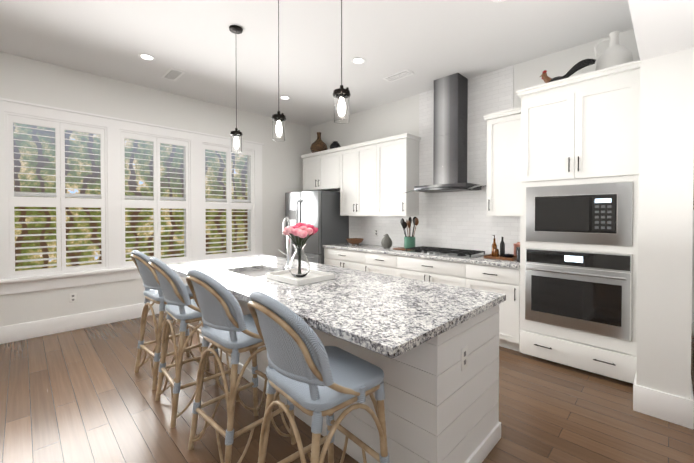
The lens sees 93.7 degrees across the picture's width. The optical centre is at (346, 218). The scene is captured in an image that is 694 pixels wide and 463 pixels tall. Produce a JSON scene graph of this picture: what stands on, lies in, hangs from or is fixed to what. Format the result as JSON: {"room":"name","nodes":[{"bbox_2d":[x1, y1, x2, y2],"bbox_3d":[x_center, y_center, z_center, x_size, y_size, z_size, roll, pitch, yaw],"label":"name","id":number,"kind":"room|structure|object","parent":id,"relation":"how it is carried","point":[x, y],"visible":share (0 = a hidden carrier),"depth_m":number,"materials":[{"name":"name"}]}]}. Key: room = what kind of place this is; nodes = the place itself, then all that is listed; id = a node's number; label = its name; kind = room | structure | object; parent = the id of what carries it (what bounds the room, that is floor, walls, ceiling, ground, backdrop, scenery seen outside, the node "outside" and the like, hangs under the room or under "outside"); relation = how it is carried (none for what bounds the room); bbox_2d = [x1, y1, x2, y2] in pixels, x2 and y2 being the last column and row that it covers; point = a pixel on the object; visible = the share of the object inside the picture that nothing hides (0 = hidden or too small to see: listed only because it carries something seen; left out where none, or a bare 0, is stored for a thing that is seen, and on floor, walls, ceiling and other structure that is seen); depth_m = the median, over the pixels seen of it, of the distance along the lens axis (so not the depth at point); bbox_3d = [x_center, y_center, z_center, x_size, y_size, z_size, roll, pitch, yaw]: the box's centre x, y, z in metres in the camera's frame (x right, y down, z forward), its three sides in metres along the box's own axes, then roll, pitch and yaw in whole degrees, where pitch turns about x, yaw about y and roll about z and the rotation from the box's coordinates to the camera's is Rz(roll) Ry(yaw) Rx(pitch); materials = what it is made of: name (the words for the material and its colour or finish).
{"room":"kitchen","nodes":[
{"label":"kitchen","id":0,"kind":"room"},
{"bbox_2d":[0,52,310,326],"bbox_3d":[-3.302,-0.236,4.193,0.200,3.200,7.450,1,1,45],"label":"wall","id":1,"kind":"structure","parent":0,"point":[24,79],"depth_m":4.40,"materials":[{"name":"white paint"}]},
{"bbox_2d":[69,293,76,302],"bbox_3d":[-3.366,0.970,3.999,0.006,0.115,0.070,1,1,45],"label":"wall outlet","id":2,"kind":"object","parent":1,"relation":"attached to","point":[72,297],"depth_m":3.99,"materials":[{"name":"white plastic"}]},
{"bbox_2d":[0,302,166,343],"bbox_3d":[-3.554,1.275,3.808,0.016,0.190,6.520,1,1,45],"label":"baseboard","id":3,"kind":"structure","parent":1,"relation":"attached to","point":[28,330],"depth_m":3.97,"materials":[{"name":"white"}]},
{"bbox_2d":[0,97,263,279],"bbox_3d":[-2.749,-0.343,4.717,0.240,1.980,3.335,1,1,45],"label":"window","id":4,"kind":"structure","parent":1,"relation":"in","point":[113,125],"depth_m":4.30,"materials":[{"name":"white wood"}]},
{"bbox_2d":[4,112,107,278],"bbox_3d":[-3.451,-0.262,3.920,0.066,1.836,0.913,1,1,45],"label":"window shutters","id":5,"kind":"object","parent":4,"relation":"attached to","point":[60,202],"depth_m":3.89,"materials":[{"name":"white wood"}]},
{"bbox_2d":[119,129,190,267],"bbox_3d":[-2.720,-0.271,4.651,0.066,1.836,0.901,1,1,45],"label":"window shutters","id":6,"kind":"object","parent":4,"relation":"attached to","point":[156,203],"depth_m":4.63,"materials":[{"name":"white wood"}]},
{"bbox_2d":[201,142,254,259],"bbox_3d":[-1.966,-0.282,5.406,0.066,1.836,0.904,1,1,45],"label":"window shutters","id":7,"kind":"object","parent":4,"relation":"attached to","point":[228,205],"depth_m":5.38,"materials":[{"name":"white wood"}]},
{"bbox_2d":[0,254,264,294],"bbox_3d":[-2.666,0.733,4.648,0.075,0.170,3.355,1,1,45],"label":"window sill","id":8,"kind":"structure","parent":1,"relation":"attached to","point":[29,284],"depth_m":3.93,"materials":[{"name":"white wood"}]},
{"bbox_2d":[0,0,633,126],"bbox_3d":[-1.629,-1.871,2.358,5.330,0.120,7.850,1,1,45],"label":"ceiling","id":9,"kind":"structure","parent":0,"point":[427,43],"depth_m":3.34,"materials":[{"name":"white paint"}]},
{"bbox_2d":[138,53,155,60],"bbox_3d":[-2.259,-1.825,3.673,0.169,0.005,0.169,1,1,36],"label":"recessed light","id":10,"kind":"object","parent":9,"relation":"in","point":[143,56],"depth_m":3.67,"materials":[{"name":"white"}]},
{"bbox_2d":[161,68,184,80],"bbox_3d":[-2.210,-1.829,4.133,0.380,0.011,0.170,1,1,45],"label":"ceiling vent","id":11,"kind":"object","parent":9,"relation":"in","point":[172,74],"depth_m":4.11,"materials":[{"name":"white metal"}]},
{"bbox_2d":[229,25,242,152],"bbox_3d":[-1.064,-1.231,3.123,0.130,1.179,0.130,1,1,45],"label":"pendant light","id":12,"kind":"object","parent":9,"relation":"hanging from","point":[236,140],"visible":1,"depth_m":3.09,"materials":[{"name":"glass"}]},
{"bbox_2d":[272,0,285,140],"bbox_3d":[-0.547,-1.224,2.607,0.130,1.179,0.130,1,1,45],"label":"pendant light","id":13,"kind":"object","parent":9,"relation":"hanging from","point":[278,119],"visible":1,"depth_m":2.58,"materials":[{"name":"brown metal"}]},
{"bbox_2d":[279,96,290,99],"bbox_3d":[-0.944,-1.842,4.947,0.169,0.005,0.169,1,1,39],"label":"recessed light","id":14,"kind":"object","parent":9,"relation":"in","point":[281,97],"depth_m":4.94,"materials":[{"name":"white"}]},
{"bbox_2d":[333,0,350,123],"bbox_3d":[-0.035,-1.217,2.088,0.130,1.179,0.130,1,1,45],"label":"pendant light","id":15,"kind":"object","parent":9,"relation":"hanging from","point":[341,95],"visible":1,"depth_m":2.06,"materials":[{"name":"clear glass"}]},
{"bbox_2d":[351,57,365,63],"bbox_3d":[0.131,-1.826,3.759,0.169,0.005,0.169,1,1,36],"label":"recessed light","id":16,"kind":"object","parent":9,"relation":"in","point":[355,60],"depth_m":3.75,"materials":[{"name":"white"}]},
{"bbox_2d":[382,69,413,81],"bbox_3d":[0.654,-1.829,4.169,0.380,0.011,0.170,1,1,45],"label":"ceiling vent","id":17,"kind":"object","parent":9,"relation":"in","point":[404,73],"depth_m":4.14,"materials":[{"name":"white metal"}]},
{"bbox_2d":[0,312,693,462],"bbox_3d":[0.075,1.445,1.936,8.400,0.100,9.600,1,1,45],"label":"floor","id":18,"kind":"structure","parent":0,"point":[85,395],"depth_m":2.32,"materials":[{"name":"brown wood"}]},
{"bbox_2d":[130,250,209,389],"bbox_3d":[-1.611,0.820,2.923,0.474,1.127,0.557,1,1,41],"label":"stool","id":19,"kind":"object","parent":18,"relation":"on","point":[153,292],"visible":0.67,"depth_m":2.75,"materials":[{"name":"wood"}]},
{"bbox_2d":[148,257,239,427],"bbox_3d":[-1.170,0.827,2.455,0.557,1.127,0.474,-1,1,-42],"label":"stool","id":20,"kind":"object","parent":18,"relation":"on","point":[182,308],"visible":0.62,"depth_m":2.26,"materials":[{"name":"wicker"}]},
{"bbox_2d":[186,269,295,462],"bbox_3d":[-0.663,0.833,1.963,0.474,1.127,0.557,1,1,42],"label":"stool","id":21,"kind":"object","parent":18,"relation":"on","point":[229,326],"visible":0.81,"depth_m":1.79,"materials":[{"name":"wicker"}]},
{"bbox_2d":[285,190,348,263],"bbox_3d":[-0.579,0.429,5.909,0.960,1.825,0.770,1,1,45],"label":"refrigerator","id":22,"kind":"object","parent":18,"relation":"on","point":[319,210],"visible":0.46,"depth_m":5.54,"materials":[{"name":"grey metal"}]},
{"bbox_2d":[248,291,389,462],"bbox_3d":[-0.145,0.841,1.417,0.557,1.127,0.474,-1,1,-41],"label":"stool","id":23,"kind":"object","parent":18,"relation":"on","point":[308,373],"visible":1,"depth_m":1.26,"materials":[{"name":"wicker"}]},
{"bbox_2d":[198,266,500,462],"bbox_3d":[-0.325,0.946,2.810,2.902,0.876,0.792,1,1,45],"label":"kitchen island","id":24,"kind":"object","parent":18,"relation":"on","point":[430,350],"depth_m":1.72,"materials":[{"name":"white wood"}]},
{"bbox_2d":[166,254,505,357],"bbox_3d":[-0.441,0.489,2.680,2.920,0.040,1.180,1,1,45],"label":"island countertop","id":25,"kind":"structure","parent":24,"relation":"on","point":[391,316],"depth_m":1.92,"materials":[{"name":"grey stone"}]},
{"bbox_2d":[279,217,291,267],"bbox_3d":[-0.578,0.223,3.040,0.192,0.482,0.163,1,1,45],"label":"faucet","id":26,"kind":"object","parent":25,"relation":"on","point":[289,249],"visible":0.77,"depth_m":3.06,"materials":[{"name":"silver metal"}]},
{"bbox_2d":[266,269,334,285],"bbox_3d":[-0.370,0.450,2.566,0.420,0.040,0.360,1,1,45],"label":"serving tray","id":27,"kind":"object","parent":25,"relation":"on","point":[310,277],"visible":0.79,"depth_m":2.51,"materials":[{"name":"white ceramic"}]},
{"bbox_2d":[283,223,317,277],"bbox_3d":[-0.374,0.243,2.591,0.303,0.429,0.300,1,1,45],"label":"flower vase","id":28,"kind":"object","parent":27,"relation":"on","point":[299,265],"visible":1,"depth_m":2.53,"materials":[{"name":"clear glass"}]},
{"bbox_2d":[324,243,386,270],"bbox_3d":[0.175,0.912,5.281,0.974,0.876,0.601,1,1,45],"label":"base cabinet","id":29,"kind":"object","parent":18,"relation":"on","point":[347,255],"depth_m":5.02,"materials":[{"name":"white wood"}]},
{"bbox_2d":[346,238,362,244],"bbox_3d":[0.131,0.381,5.429,0.300,0.100,0.300,1,1,45],"label":"bowl","id":30,"kind":"object","parent":29,"relation":"on","point":[354,241],"visible":1,"depth_m":5.33,"materials":[{"name":"brown wood"}]},
{"bbox_2d":[381,234,391,247],"bbox_3d":[0.599,0.329,4.904,0.170,0.218,0.170,1,1,45],"label":"vase","id":31,"kind":"object","parent":29,"relation":"on","point":[386,241],"visible":1,"depth_m":4.85,"materials":[{"name":"grey ceramic"}]},
{"bbox_2d":[367,247,410,276],"bbox_3d":[0.679,0.919,4.777,0.688,0.876,0.601,1,1,45],"label":"base cabinet","id":32,"kind":"object","parent":18,"relation":"on","point":[382,262],"depth_m":4.51,"materials":[{"name":"white wood"}]},
{"bbox_2d":[393,247,410,250],"bbox_3d":[0.852,0.432,4.695,0.300,0.018,0.220,1,1,45],"label":"cutting board","id":33,"kind":"object","parent":32,"relation":"on","point":[400,248],"visible":0.6,"depth_m":4.66,"materials":[{"name":"brown wood"}]},
{"bbox_2d":[400,217,418,248],"bbox_3d":[0.896,0.194,4.676,0.291,0.455,0.187,1,1,45],"label":"utensil crock","id":34,"kind":"object","parent":33,"relation":"on","point":[409,241],"visible":0.94,"depth_m":4.62,"materials":[{"name":"green ceramic"}]},
{"bbox_2d":[399,253,487,287],"bbox_3d":[1.217,0.926,4.239,1.067,0.876,0.601,1,1,45],"label":"base cabinet","id":35,"kind":"object","parent":18,"relation":"on","point":[453,271],"depth_m":3.93,"materials":[{"name":"white wood"}]},
{"bbox_2d":[404,246,486,258],"bbox_3d":[1.248,0.421,4.200,0.900,0.054,0.500,1,1,45],"label":"cooktop","id":36,"kind":"object","parent":35,"relation":"in","point":[451,252],"visible":1,"depth_m":4.08,"materials":[{"name":"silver metal"}]},
{"bbox_2d":[471,259,519,351],"bbox_3d":[1.733,0.933,3.724,0.629,0.876,0.601,1,1,45],"label":"base cabinet","id":37,"kind":"object","parent":18,"relation":"on","point":[490,275],"depth_m":3.40,"materials":[{"name":"white wood"}]},
{"bbox_2d":[484,235,516,260],"bbox_3d":[1.774,0.320,3.730,0.320,0.268,0.220,1,1,45],"label":"tray","id":38,"kind":"object","parent":37,"relation":"on","point":[494,254],"visible":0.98,"depth_m":3.74,"materials":[{"name":"brown wood"}]},
{"bbox_2d":[514,242,519,255],"bbox_3d":[1.988,0.360,3.771,0.104,0.187,0.104,1,1,45],"label":"copper canister","id":39,"kind":"object","parent":37,"relation":"on","point":[517,244],"visible":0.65,"depth_m":3.75,"materials":[{"name":"brown"}]},
{"bbox_2d":[516,247,519,261],"bbox_3d":[1.850,0.380,3.485,0.068,0.155,0.067,1,1,45],"label":"tumbler","id":40,"kind":"object","parent":37,"relation":"on","point":[518,253],"visible":0.58,"depth_m":3.47,"materials":[{"name":"grey glass"}]},
{"bbox_2d":[516,60,639,383],"bbox_3d":[2.233,0.053,3.143,0.930,2.650,0.700,1,1,45],"label":"tall cabinet","id":41,"kind":"object","parent":18,"relation":"on","point":[579,202],"visible":0.9,"depth_m":2.89,"materials":[{"name":"white painted wood"},{"name":"dark metal handles"}]},
{"bbox_2d":[540,59,595,82],"bbox_3d":[2.101,-1.383,3.126,0.461,0.221,0.100,1,1,45],"label":"rooster figurine","id":42,"kind":"object","parent":41,"relation":"on","point":[574,68],"visible":0.81,"depth_m":3.07,"materials":[{"name":"black metal"}]},
{"bbox_2d":[594,31,632,70],"bbox_3d":[2.466,-1.493,3.013,0.282,0.445,0.272,1,1,45],"label":"jug","id":43,"kind":"object","parent":41,"relation":"on","point":[615,53],"visible":0.67,"depth_m":2.94,"materials":[{"name":"white ceramic"}]},
{"bbox_2d":[691,322,693,372],"bbox_3d":[2.868,1.069,2.378,0.530,0.639,0.520,1,1,45],"label":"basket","id":44,"kind":"object","parent":18,"relation":"on","point":[692,331],"visible":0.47,"depth_m":2.50,"materials":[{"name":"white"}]},
{"bbox_2d":[311,29,639,191],"bbox_3d":[1.004,-0.247,5.015,5.330,3.200,0.200,1,1,45],"label":"wall","id":45,"kind":"structure","parent":0,"point":[398,117],"depth_m":4.88,"materials":[{"name":"white paint"}]},
{"bbox_2d":[301,153,328,190],"bbox_3d":[-0.556,-0.868,6.185,0.519,0.661,0.322,1,1,45],"label":"upper cabinet","id":46,"kind":"object","parent":45,"relation":"attached to","point":[312,161],"depth_m":6.06,"materials":[{"name":"white wood"}]},
{"bbox_2d":[310,132,327,152],"bbox_3d":[-0.530,-1.423,6.150,0.330,0.410,0.330,1,1,45],"label":"wicker vase","id":47,"kind":"object","parent":46,"relation":"on","point":[318,144],"visible":0.81,"depth_m":6.04,"materials":[{"name":"brown wicker"}]},
{"bbox_2d":[321,149,336,190],"bbox_3d":[-0.231,-0.863,5.860,0.633,0.661,0.322,1,1,45],"label":"upper cabinet","id":48,"kind":"object","parent":45,"relation":"attached to","point":[329,158],"depth_m":5.73,"materials":[{"name":"white wood"}]},
{"bbox_2d":[330,141,340,148],"bbox_3d":[-0.211,-1.302,5.862,0.200,0.175,0.200,1,1,45],"label":"vase","id":49,"kind":"object","parent":48,"relation":"on","point":[335,144],"visible":0.69,"depth_m":5.79,"materials":[{"name":"black ceramic"}]},
{"bbox_2d":[337,141,380,215],"bbox_3d":[0.278,-0.619,5.355,0.924,1.136,0.322,1,1,45],"label":"upper cabinet","id":50,"kind":"object","parent":45,"relation":"attached to","point":[378,177],"depth_m":5.20,"materials":[{"name":"white wood"}]},
{"bbox_2d":[381,133,420,215],"bbox_3d":[0.734,-0.613,4.899,0.605,1.136,0.322,1,1,45],"label":"upper cabinet","id":51,"kind":"object","parent":45,"relation":"attached to","point":[399,155],"depth_m":4.71,"materials":[{"name":"white wood"}]},
{"bbox_2d":[349,65,519,254],"bbox_3d":[1.098,-0.694,4.769,3.043,2.300,0.006,1,1,45],"label":"tile backsplash","id":52,"kind":"structure","parent":45,"relation":"attached to","point":[458,220],"depth_m":4.30,"materials":[{"name":"white tile"}]},
{"bbox_2d":[405,73,485,192],"bbox_3d":[1.270,-1.086,4.202,0.920,1.495,0.542,1,1,45],"label":"range hood","id":53,"kind":"object","parent":45,"relation":"attached to","point":[450,134],"visible":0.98,"depth_m":4.18,"materials":[{"name":"silver metal"}]},
{"bbox_2d":[483,107,520,215],"bbox_3d":[1.873,-0.617,3.737,0.480,1.175,0.356,1,1,45],"label":"upper cabinet","id":54,"kind":"object","parent":45,"relation":"attached to","point":[504,163],"visible":0.67,"depth_m":3.65,"materials":[{"name":"white wood"}]},
{"bbox_2d":[628,0,693,60],"bbox_3d":[1.960,-1.499,0.013,3.070,0.800,9.600,1,1,45],"label":"ceiling","id":55,"kind":"structure","parent":0,"point":[662,27],"depth_m":1.89,"materials":[{"name":"white paint"}]},
{"bbox_2d":[636,48,693,398],"bbox_3d":[3.172,0.117,3.228,0.270,2.520,2.770,1,1,45],"label":"wall","id":56,"kind":"structure","parent":0,"point":[665,219],"depth_m":2.24,"materials":[{"name":"white paint"}]},
{"bbox_2d":[633,374,643,411],"bbox_3d":[2.217,1.292,2.490,0.016,0.190,0.386,1,1,45],"label":"baseboard","id":57,"kind":"structure","parent":56,"relation":"attached to","point":[638,391],"depth_m":2.34,"materials":[{"name":"white wood"}]},
{"bbox_2d":[684,379,693,428],"bbox_3d":[3.267,1.284,3.137,0.016,0.190,2.786,1,1,45],"label":"baseboard","id":58,"kind":"structure","parent":56,"relation":"attached to","point":[688,403],"depth_m":2.16,"materials":[{"name":"white wood"}]},
{"bbox_2d":[692,210,693,312],"bbox_3d":[5.272,0.117,3.229,2.700,2.520,0.200,1,1,45],"label":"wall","id":59,"kind":"structure","parent":0,"point":[693,269],"depth_m":4.05,"materials":[{"name":"white paint"}]},
{"label":"outside","id":60,"kind":"structure","parent":0,"visible":0},
{"bbox_2d":[13,123,247,270],"bbox_3d":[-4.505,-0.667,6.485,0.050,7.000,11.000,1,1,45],"label":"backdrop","id":61,"kind":"structure","parent":60,"point":[80,162],"depth_m":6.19,"materials":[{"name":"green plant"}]}
]}

